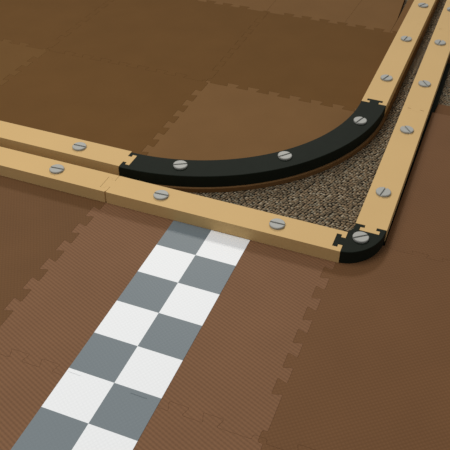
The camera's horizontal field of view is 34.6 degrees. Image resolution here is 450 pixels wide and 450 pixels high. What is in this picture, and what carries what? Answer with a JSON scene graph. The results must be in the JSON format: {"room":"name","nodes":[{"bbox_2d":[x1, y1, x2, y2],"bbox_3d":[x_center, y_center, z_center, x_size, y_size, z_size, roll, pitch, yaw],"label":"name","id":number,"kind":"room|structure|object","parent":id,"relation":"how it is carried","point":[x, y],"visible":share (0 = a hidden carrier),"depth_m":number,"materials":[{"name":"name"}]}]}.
{"room":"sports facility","nodes":[
{"label":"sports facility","id":0,"kind":"room"},
{"bbox_2d":[187,0,449,231],"bbox_3d":[0.056,-0.098,1.034,8.000,0.020,8.500,14,41,16],"label":"floor","id":1,"kind":"structure","parent":0,"point":[334,197],"depth_m":0.96,"materials":[{"name":"carpet"}]},
{"bbox_2d":[0,0,449,449],"bbox_3d":[-0.084,-0.144,1.066,1.200,0.007,1.510,14,41,16],"label":"floor","id":2,"kind":"structure","parent":1,"relation":"on","point":[230,372],"depth_m":0.86,"materials":[{"name":"brown rubber"}]},
{"bbox_2d":[0,147,118,201],"bbox_3d":[-0.289,-0.084,0.967,0.313,0.020,0.038,14,41,16],"label":"track rail","id":3,"kind":"object","parent":2,"relation":"on","point":[26,167],"visible":1,"depth_m":0.94,"materials":[{"name":"beige wood"}]},
{"bbox_2d":[0,121,136,175],"bbox_3d":[-0.268,-0.118,1.009,0.313,0.020,0.038,14,41,16],"label":"track rail","id":4,"kind":"object","parent":2,"relation":"on","point":[87,154],"visible":0.98,"depth_m":0.98,"materials":[{"name":"beige wood"}]},
{"bbox_2d":[11,221,249,449],"bbox_3d":[-0.107,0.152,0.696,0.100,0.001,0.499,14,41,16],"label":"strip","id":5,"kind":"object","parent":2,"relation":"on","point":[107,397],"visible":1,"depth_m":0.73,"materials":[{"name":"plastic"}]},
{"bbox_2d":[101,176,347,262],"bbox_3d":[-0.008,-0.012,0.885,0.313,0.020,0.038,14,41,16],"label":"track rail","id":6,"kind":"object","parent":2,"relation":"on","point":[299,236],"visible":1,"depth_m":0.87,"materials":[{"name":"beige wood"}]},
{"bbox_2d":[118,99,385,186],"bbox_3d":[0.064,-0.106,1.001,0.420,0.020,0.114,-15,42,-19],"label":"curved rail","id":7,"kind":"object","parent":2,"relation":"on","point":[321,151],"visible":1,"depth_m":0.96,"materials":[{"name":"black plastic"}]},
{"bbox_2d":[332,224,385,263],"bbox_3d":[0.156,0.023,0.846,0.053,0.020,0.057,14,41,16],"label":"block","id":8,"kind":"object","parent":2,"relation":"on","point":[358,246],"visible":1,"depth_m":0.84,"materials":[{"name":"black plastic"}]},
{"bbox_2d":[362,20,423,115],"bbox_3d":[0.285,-0.273,1.210,0.038,0.020,0.326,15,41,17],"label":"track rail","id":9,"kind":"object","parent":2,"relation":"on","point":[388,76],"visible":1,"depth_m":1.19,"materials":[{"name":"beige wood"}]},
{"bbox_2d":[403,0,436,32],"bbox_3d":[0.400,-0.450,1.430,0.038,0.020,0.305,15,41,17],"label":"track rail","id":10,"kind":"object","parent":2,"relation":"on","point":[420,10],"visible":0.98,"depth_m":1.36,"materials":[{"name":"beige wood"}]},
{"bbox_2d":[383,63,449,245],"bbox_3d":[0.288,-0.125,1.054,0.008,0.002,0.522,15,41,16],"label":"strip","id":11,"kind":"object","parent":1,"relation":"on","point":[444,76],"visible":0.93,"depth_m":1.11,"materials":[{"name":"black plastic"}]},
{"bbox_2d":[434,104,449,115],"bbox_3d":[0.438,-0.150,1.086,0.241,0.004,0.032,14,41,16],"label":"edging","id":12,"kind":"object","parent":1,"relation":"on","point":[441,109],"visible":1,"depth_m":1.11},
{"bbox_3d":[0.333,-0.233,1.184,0.039,0.006,0.873,14,41,16],"label":"edging","id":13,"kind":"object","parent":1,"relation":"on","visible":0},
{"bbox_2d":[356,105,428,241],"bbox_3d":[0.228,-0.078,0.970,0.038,0.020,0.315,15,41,16],"label":"track rail","id":14,"kind":"object","parent":13,"relation":"on","point":[380,204],"visible":0.99,"depth_m":0.95,"materials":[{"name":"beige wood"}]},
{"bbox_2d":[404,27,449,118],"bbox_3d":[0.340,-0.256,1.190,0.038,0.020,0.316,15,41,16],"label":"track rail","id":15,"kind":"object","parent":13,"relation":"on","point":[422,93],"visible":1,"depth_m":1.17,"materials":[{"name":"beige wood"}]},
{"bbox_2d":[436,0,449,31],"bbox_3d":[0.451,-0.432,1.409,0.038,0.020,0.311,15,41,16],"label":"track rail","id":16,"kind":"object","parent":13,"relation":"on","point":[444,20],"visible":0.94,"depth_m":1.33,"materials":[{"name":"beige wood"}]}
]}

